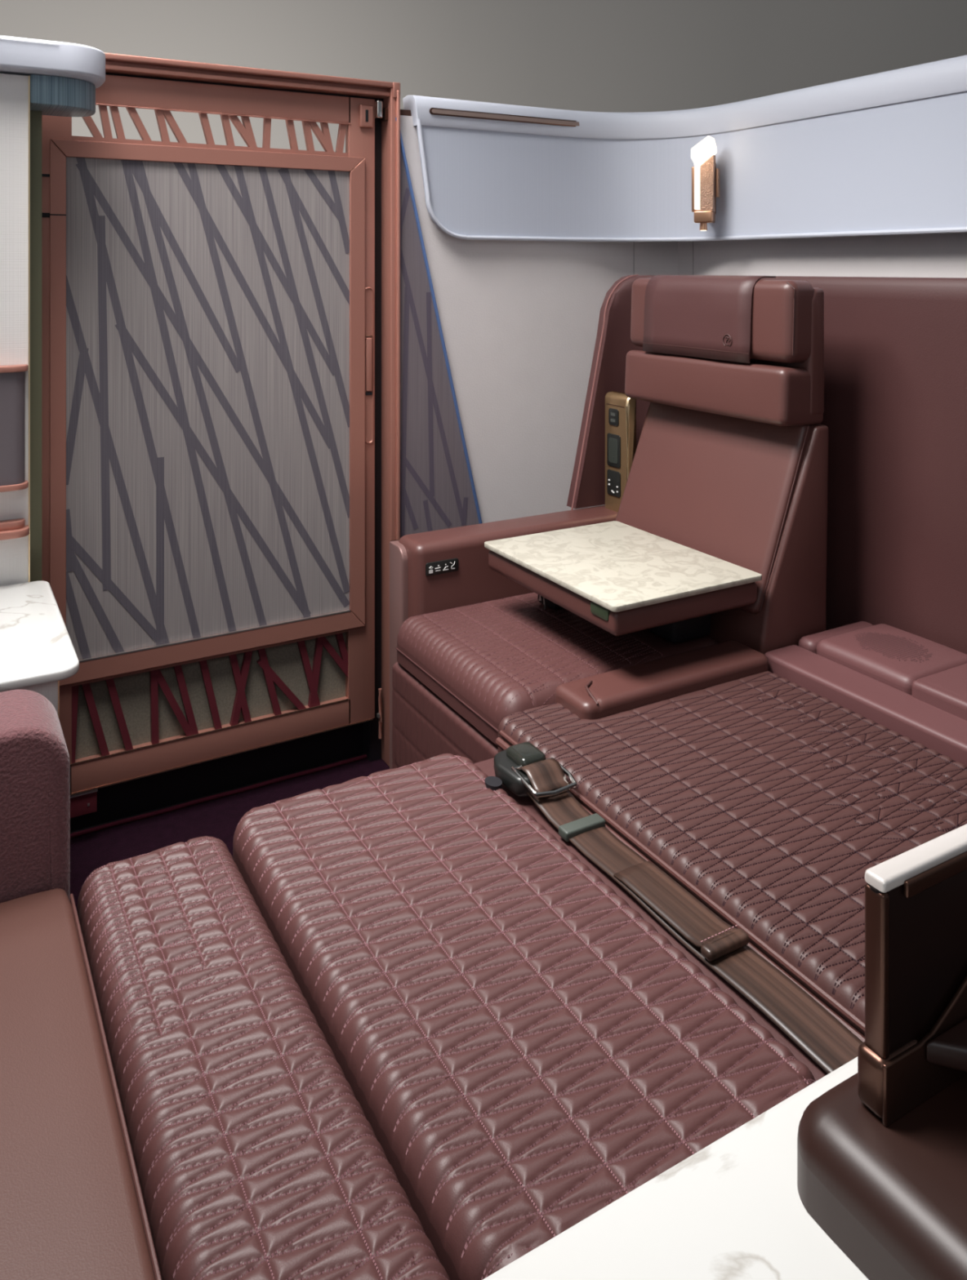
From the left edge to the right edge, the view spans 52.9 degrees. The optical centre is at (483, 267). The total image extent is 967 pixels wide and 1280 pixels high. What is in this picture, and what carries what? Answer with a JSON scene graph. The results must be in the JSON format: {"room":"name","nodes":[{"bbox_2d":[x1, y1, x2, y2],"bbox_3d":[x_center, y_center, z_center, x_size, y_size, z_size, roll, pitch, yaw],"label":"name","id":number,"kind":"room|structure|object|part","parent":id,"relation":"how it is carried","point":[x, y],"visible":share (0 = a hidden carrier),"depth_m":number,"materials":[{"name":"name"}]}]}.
{"room":"aircraft cabin","nodes":[
{"label":"aircraft cabin","id":0,"kind":"room"},
{"bbox_2d":[0,73,28,586],"bbox_3d":[-1.151,0.410,1.565,0.754,1.500,0.060,0,0,-30],"label":"wall","id":1,"kind":"structure","parent":0,"point":[14,89],"depth_m":1.72,"materials":[{"name":"white plastic"}]},
{"bbox_2d":[0,364,28,492],"bbox_3d":[-1.085,0.280,1.548,0.653,0.216,0.033,0,0,-30],"label":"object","id":2,"kind":"object","parent":1,"relation":"attached to","point":[12,377],"visible":1,"depth_m":1.69,"materials":[{"name":"grey leather"}]},
{"bbox_3d":[-1.085,0.383,1.548,0.653,0.010,0.033,0,0,-30],"label":"rail","id":3,"kind":"part","parent":2,"relation":"part of","materials":[{"name":"orange metal"}]},
{"bbox_3d":[-1.085,0.177,1.548,0.653,0.010,0.033,0,0,-30],"label":"rail","id":4,"kind":"part","parent":2,"relation":"part of","materials":[{"name":"orange metal"}]},
{"bbox_2d":[28,75,30,582],"bbox_3d":[-0.822,0.410,1.751,0.002,1.500,0.064,0,0,-30],"label":"trim","id":5,"kind":"structure","parent":1,"relation":"attached to","point":[28,76],"depth_m":1.72,"materials":[{"name":"gold metal"}]},
{"bbox_2d":[30,110,41,582],"bbox_3d":[-0.866,0.410,1.823,0.064,1.500,0.055,0,0,-30],"label":"trim","id":6,"kind":"structure","parent":1,"relation":"attached to","point":[35,116],"depth_m":1.81,"materials":[{"name":"green metal"}]},
{"bbox_2d":[70,758,389,911],"bbox_3d":[1.363,1.175,1.142,6.500,0.030,3.630,0,0,-30],"label":"floor","id":7,"kind":"structure","parent":0,"point":[218,818],"depth_m":2.02,"materials":[{"name":"carpet"}]},
{"bbox_2d":[0,688,70,902],"bbox_3d":[-0.826,0.839,0.985,0.742,0.642,0.130,0,0,-30],"label":"tweed armrest","id":8,"kind":"object","parent":7,"relation":"on","point":[35,763],"visible":0.47,"depth_m":1.10,"materials":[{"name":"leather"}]},
{"bbox_2d":[0,580,79,719],"bbox_3d":[-1.011,0.859,1.352,0.786,0.603,0.440,0,0,-30],"label":"side table","id":9,"kind":"object","parent":7,"relation":"on","point":[37,651],"visible":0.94,"depth_m":1.44,"materials":[{"name":"white stone"}]},
{"bbox_3d":[-0.600,0.867,1.369,0.002,0.587,0.026,0,0,-30],"label":"edge trim","id":10,"kind":"part","parent":9,"relation":"part of","materials":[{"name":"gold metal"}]},
{"bbox_2d":[0,888,161,1279],"bbox_3d":[-0.615,0.926,0.663,0.690,0.468,0.631,0,0,-30],"label":"leather cushion","id":11,"kind":"object","parent":7,"relation":"on","point":[72,1204],"visible":1,"depth_m":0.79,"materials":[{"name":"leather"}]},
{"bbox_2d":[77,835,449,1279],"bbox_3d":[-0.241,0.934,0.904,0.178,0.452,0.680,0,0,-30],"label":"ottoman","id":12,"kind":"object","parent":7,"relation":"on","point":[255,1155],"visible":1,"depth_m":0.83,"materials":[{"name":"leather"}]},
{"bbox_2d":[395,117,481,537],"bbox_3d":[-0.055,0.397,2.339,0.354,1.487,0.012,0,0,-30],"label":"wall","id":13,"kind":"structure","parent":7,"relation":"on","point":[437,491],"depth_m":2.29,"materials":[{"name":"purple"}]},
{"bbox_2d":[103,52,399,766],"bbox_3d":[-0.585,0.366,2.083,0.850,1.588,0.103,0,0,-30],"label":"door frame","id":14,"kind":"structure","parent":13,"relation":"attached to","point":[116,64],"depth_m":2.25,"materials":[{"name":"orange metal"}]},
{"bbox_2d":[373,100,382,119],"bbox_3d":[-0.243,-0.365,2.251,0.014,0.040,0.020,0,0,-30],"label":"hinge","id":15,"kind":"object","parent":13,"relation":"attached to","point":[377,104],"depth_m":2.24,"materials":[{"name":"silver metal"}]},
{"bbox_2d":[376,688,382,738],"bbox_3d":[-0.243,1.043,2.266,0.012,0.115,0.012,0,0,-30],"label":"hinge","id":16,"kind":"object","parent":13,"relation":"attached to","point":[378,714],"depth_m":2.27,"materials":[{"name":"orange metal"}]},
{"bbox_2d":[389,505,617,768],"bbox_3d":[0.088,0.858,2.115,0.590,0.605,0.112,0,0,-30],"label":"armrest","id":17,"kind":"object","parent":7,"relation":"on","point":[444,569],"visible":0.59,"depth_m":1.99,"materials":[{"name":"red leather"}]},
{"bbox_3d":[-0.084,0.604,1.958,0.073,0.026,0.006,0,0,-30],"label":"control panel","id":18,"kind":"part","parent":17,"relation":"part of","materials":[{"name":"black plastic"}]},
{"bbox_2d":[604,391,635,511],"bbox_3d":[0.310,0.422,2.207,0.027,0.278,0.090,0,0,-30],"label":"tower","id":19,"kind":"object","parent":17,"relation":"on","point":[620,409],"visible":0.88,"depth_m":2.20,"materials":[{"name":"gold metal"}]},
{"bbox_2d":[606,469,620,497],"bbox_3d":[0.297,0.491,2.211,0.004,0.057,0.048,0,0,-30],"label":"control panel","id":20,"kind":"object","parent":19,"relation":"attached to","point":[613,476],"depth_m":2.21,"materials":[{"name":"black plastic"}]},
{"bbox_2d":[606,433,620,468],"bbox_3d":[0.297,0.417,2.211,0.004,0.074,0.048,0,0,-30],"label":"outlet","id":21,"kind":"object","parent":19,"relation":"attached to","point":[613,440],"depth_m":2.21,"materials":[{"name":"black plastic"}]},
{"bbox_2d":[608,408,618,426],"bbox_3d":[0.297,0.341,2.211,0.004,0.038,0.035,0,0,-30],"label":"outlet","id":22,"kind":"object","parent":19,"relation":"attached to","point":[613,413],"depth_m":2.21,"materials":[{"name":"grey plastic"}]},
{"bbox_2d":[232,621,966,1279],"bbox_3d":[0.346,0.877,1.272,1.197,0.465,0.735,0,0,-30],"label":"seat","id":23,"kind":"object","parent":7,"relation":"on","point":[525,1046],"visible":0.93,"depth_m":1.06,"materials":[{"name":"leather"}]},
{"bbox_2d":[232,753,815,1279],"bbox_3d":[-0.011,0.779,1.043,0.349,0.162,0.693,0,0,-30],"label":"cushion","id":24,"kind":"object","parent":23,"relation":"on","point":[525,1046],"depth_m":0.92,"materials":[{"name":"leather"}]},
{"bbox_3d":[0.352,0.914,1.238,1.160,0.392,0.670,0,0,-30],"label":"bed frame","id":25,"kind":"part","parent":23,"relation":"part of","materials":[{"name":"leather"}]},
{"bbox_2d":[484,742,862,1073],"bbox_3d":[0.177,0.692,1.109,0.102,0.044,0.620,0,0,-30],"label":"belt","id":26,"kind":"object","parent":23,"relation":"on","point":[523,769],"visible":0.98,"depth_m":1.06,"materials":[{"name":"brown"}]},
{"bbox_3d":[0.082,0.687,1.308,0.070,0.017,0.068,0,0,-30],"label":"buckle frame","id":27,"kind":"part","parent":26,"relation":"part of","materials":[{"name":"silver metal"}]},
{"bbox_2d":[816,623,966,694],"bbox_3d":[0.705,0.703,1.664,0.184,0.114,0.198,0,0,-30],"label":"cushion","id":28,"kind":"object","parent":23,"relation":"on","point":[894,659],"depth_m":1.63,"materials":[{"name":"leather"}]},
{"bbox_2d":[391,275,828,768],"bbox_3d":[0.228,0.578,1.845,0.667,1.124,0.498,0,0,-30],"label":"seat","id":29,"kind":"object","parent":7,"relation":"on","point":[730,462],"visible":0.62,"depth_m":1.80,"materials":[{"name":"red leather"}]},
{"bbox_2d":[396,592,718,744],"bbox_3d":[0.139,0.717,1.828,0.486,0.087,0.439,0,0,-30],"label":"seat cushion","id":30,"kind":"object","parent":29,"relation":"on","point":[483,664],"depth_m":1.73,"materials":[{"name":"leather"}]},
{"bbox_2d":[484,520,761,643],"bbox_3d":[0.245,0.606,1.805,0.327,0.133,0.422,0,0,-30],"label":"tray table","id":31,"kind":"object","parent":29,"relation":"on","point":[620,578],"visible":1,"depth_m":1.73,"materials":[{"name":"beige stone"}]},
{"bbox_3d":[0.355,0.631,1.787,0.090,0.082,0.090,0,0,-30],"label":"support arm","id":32,"kind":"part","parent":31,"relation":"part of","materials":[{"name":"black metal"}]},
{"bbox_2d":[615,402,810,613],"bbox_3d":[0.439,0.455,1.946,0.156,0.342,0.440,0,0,-30],"label":"cushion","id":33,"kind":"object","parent":29,"relation":"on","point":[732,486],"depth_m":1.85,"materials":[{"name":"red leather"}]},
{"bbox_2d":[624,350,824,426],"bbox_3d":[0.468,0.238,1.971,0.109,0.110,0.466,0,0,-30],"label":"cushion","id":34,"kind":"object","parent":29,"relation":"on","point":[744,390],"depth_m":1.87,"materials":[{"name":"red leather"}]},
{"bbox_2d":[482,1057,868,1279],"bbox_3d":[0.487,0.915,0.457,1.700,0.490,0.810,0,0,-30],"label":"marble ledge","id":35,"kind":"object","parent":7,"relation":"on","point":[732,1209],"visible":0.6,"depth_m":0.68,"materials":[{"name":"stone"}]},
{"bbox_2d":[796,1072,966,1279],"bbox_3d":[0.610,0.639,0.586,0.560,0.062,0.612,0,0,-30],"label":"armrest","id":36,"kind":"object","parent":35,"relation":"on","point":[892,1197],"visible":0.72,"depth_m":0.66,"materials":[{"name":"brown leather"}]},
{"bbox_2d":[857,974,966,1126],"bbox_3d":[0.407,0.539,0.739,0.275,0.138,0.064,0,0,-24],"label":"bracket","id":37,"kind":"object","parent":36,"relation":"on","point":[892,1086],"visible":0.89,"depth_m":0.70,"materials":[{"name":"brown metal"}]},
{"bbox_2d":[864,823,966,1059],"bbox_3d":[0.525,0.507,0.837,0.562,0.139,0.022,0,0,-30],"label":"divider panel","id":38,"kind":"object","parent":37,"relation":"attached to","point":[915,899],"visible":1,"depth_m":0.71,"materials":[{"name":"black leather"}]},
{"bbox_3d":[0.409,0.571,0.726,0.171,0.018,0.054,0,0,-30],"label":"arm","id":39,"kind":"part","parent":37,"relation":"part of","materials":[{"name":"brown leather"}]},
{"bbox_2d":[566,274,966,654],"bbox_3d":[0.954,0.589,1.460,0.277,1.143,2.182,0,0,-37],"label":"shell","id":40,"kind":"object","parent":7,"relation":"on","point":[895,412],"visible":0.37,"depth_m":1.81,"materials":[{"name":"leather"}]},
{"bbox_2d":[0,0,966,152],"bbox_3d":[-0.009,-0.390,3.344,10.331,4.100,4.621,0,0,-3],"label":"wall","id":41,"kind":"structure","parent":0,"point":[588,55],"depth_m":5.33,"materials":[{"name":"grey"}]},
{"bbox_2d":[0,518,29,540],"bbox_3d":[-1.083,0.457,1.547,0.654,0.026,0.037,0,0,-30],"label":"metal rail","id":42,"kind":"object","parent":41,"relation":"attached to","point":[12,528],"visible":1,"depth_m":1.69,"materials":[{"name":"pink metal"}]},
{"bbox_2d":[0,35,105,88],"bbox_3d":[-1.103,-0.372,1.616,0.888,0.056,0.180,0,0,-30],"label":"ledge capping","id":43,"kind":"object","parent":41,"relation":"on","point":[21,56],"visible":0.8,"depth_m":1.72,"materials":[{"name":"white plastic"}]},
{"bbox_2d":[30,74,95,116],"bbox_3d":[-0.789,-0.318,1.818,0.118,0.052,0.140,0,0,-30],"label":"block","id":44,"kind":"object","parent":41,"relation":"attached to","point":[52,95],"visible":0.97,"depth_m":1.76,"materials":[{"name":"blue paint"}]},
{"bbox_2d":[41,74,374,817],"bbox_3d":[-0.603,0.354,2.063,0.800,1.488,0.032,0,0,-30],"label":"door","id":45,"kind":"structure","parent":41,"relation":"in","point":[208,309],"depth_m":2.06,"materials":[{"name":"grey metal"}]},
{"bbox_3d":[-0.563,0.286,2.073,0.665,1.077,0.009,0,0,-30],"label":"panel frame","id":46,"kind":"part","parent":45,"relation":"part of","materials":[{"name":"orange metal"}]},
{"bbox_3d":[-0.567,0.282,2.073,0.606,1.008,0.001,0,0,-30],"label":"textile panel","id":47,"kind":"part","parent":45,"relation":"part of","materials":[{"name":"grey fabric"}]},
{"bbox_3d":[-0.270,-0.348,2.241,0.034,0.053,0.008,0,0,-30],"label":"latch plate","id":48,"kind":"part","parent":45,"relation":"part of","materials":[{"name":"orange metal"}]},
{"bbox_3d":[-0.265,0.227,2.246,0.024,0.362,0.002,0,0,-30],"label":"pull handle","id":49,"kind":"part","parent":45,"relation":"part of","materials":[{"name":"orange metal"}]},
{"bbox_2d":[70,722,363,833],"bbox_3d":[-0.649,1.115,2.184,0.940,0.150,0.164,0,0,-30],"label":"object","id":50,"kind":"structure","parent":41,"relation":"attached to","point":[134,797],"depth_m":2.15,"materials":[{"name":"black"}]},
{"bbox_2d":[70,754,366,838],"bbox_3d":[-0.601,1.156,2.111,0.850,0.009,0.011,0,0,-30],"label":"trim","id":51,"kind":"structure","parent":41,"relation":"attached to","point":[364,756],"depth_m":2.12,"materials":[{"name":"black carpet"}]},
{"bbox_2d":[379,107,411,121],"bbox_3d":[-0.192,-0.356,2.292,0.100,0.028,0.030,0,0,-30],"label":"trim","id":52,"kind":"structure","parent":41,"relation":"attached to","point":[384,111],"depth_m":2.27,"materials":[{"name":"brown metal"}]},
{"bbox_2d":[402,54,966,241],"bbox_3d":[0.947,-0.236,1.680,2.528,0.340,0.679,0,0,43],"label":"panel","id":53,"kind":"object","parent":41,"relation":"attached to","point":[884,153],"visible":0.98,"depth_m":2.31,"materials":[{"name":"white plastic"}]},
{"bbox_2d":[431,109,578,125],"bbox_3d":[0.083,-0.366,2.390,0.471,0.010,0.004,0,0,-30],"label":"vent grille","id":54,"kind":"object","parent":53,"relation":"attached to","point":[480,117],"depth_m":2.37,"materials":[{"name":"brown"}]},
{"bbox_2d":[690,136,719,231],"bbox_3d":[0.545,-0.204,2.379,0.064,0.230,0.068,0,0,25],"label":"wall lamp","id":55,"kind":"object","parent":53,"relation":"attached to","point":[704,173],"visible":1,"depth_m":2.35,"materials":[{"name":"gold metal"}]},
{"bbox_3d":[0.517,-0.190,2.380,0.008,0.110,0.030,0,0,25],"label":"rail","id":56,"kind":"part","parent":55,"relation":"part of","materials":[{"name":"gold metal"}]},
{"bbox_3d":[0.545,-0.203,2.359,0.034,0.136,0.024,0,0,25],"label":"lamp shade","id":57,"kind":"part","parent":55,"relation":"part of","materials":[{"name":"gold"}]},
{"bbox_3d":[0.548,-0.195,2.393,0.042,0.130,0.040,0,0,25],"label":"plate","id":58,"kind":"part","parent":55,"relation":"part of","materials":[{"name":"gold metal"}]},
{"bbox_2d":[400,115,966,523],"bbox_3d":[0.749,0.403,1.470,0.860,1.515,2.410,0,0,-30],"label":"wall","id":59,"kind":"structure","parent":0,"point":[519,319],"depth_m":2.42,"materials":[{"name":"white plastic"}]},
{"bbox_2d":[105,73,382,761],"bbox_3d":[-0.607,0.382,2.101,0.830,1.556,0.050,0,0,-30],"label":"trim","id":60,"kind":"structure","parent":59,"relation":"attached to","point":[371,744],"depth_m":2.29,"materials":[{"name":"black"}]},
{"bbox_2d":[633,241,693,275],"bbox_3d":[0.479,0.060,2.587,0.157,0.400,0.003,0,0,10],"label":"trim","id":61,"kind":"structure","parent":59,"relation":"attached to","point":[633,242],"depth_m":2.59,"materials":[{"name":"grey"}]}
]}

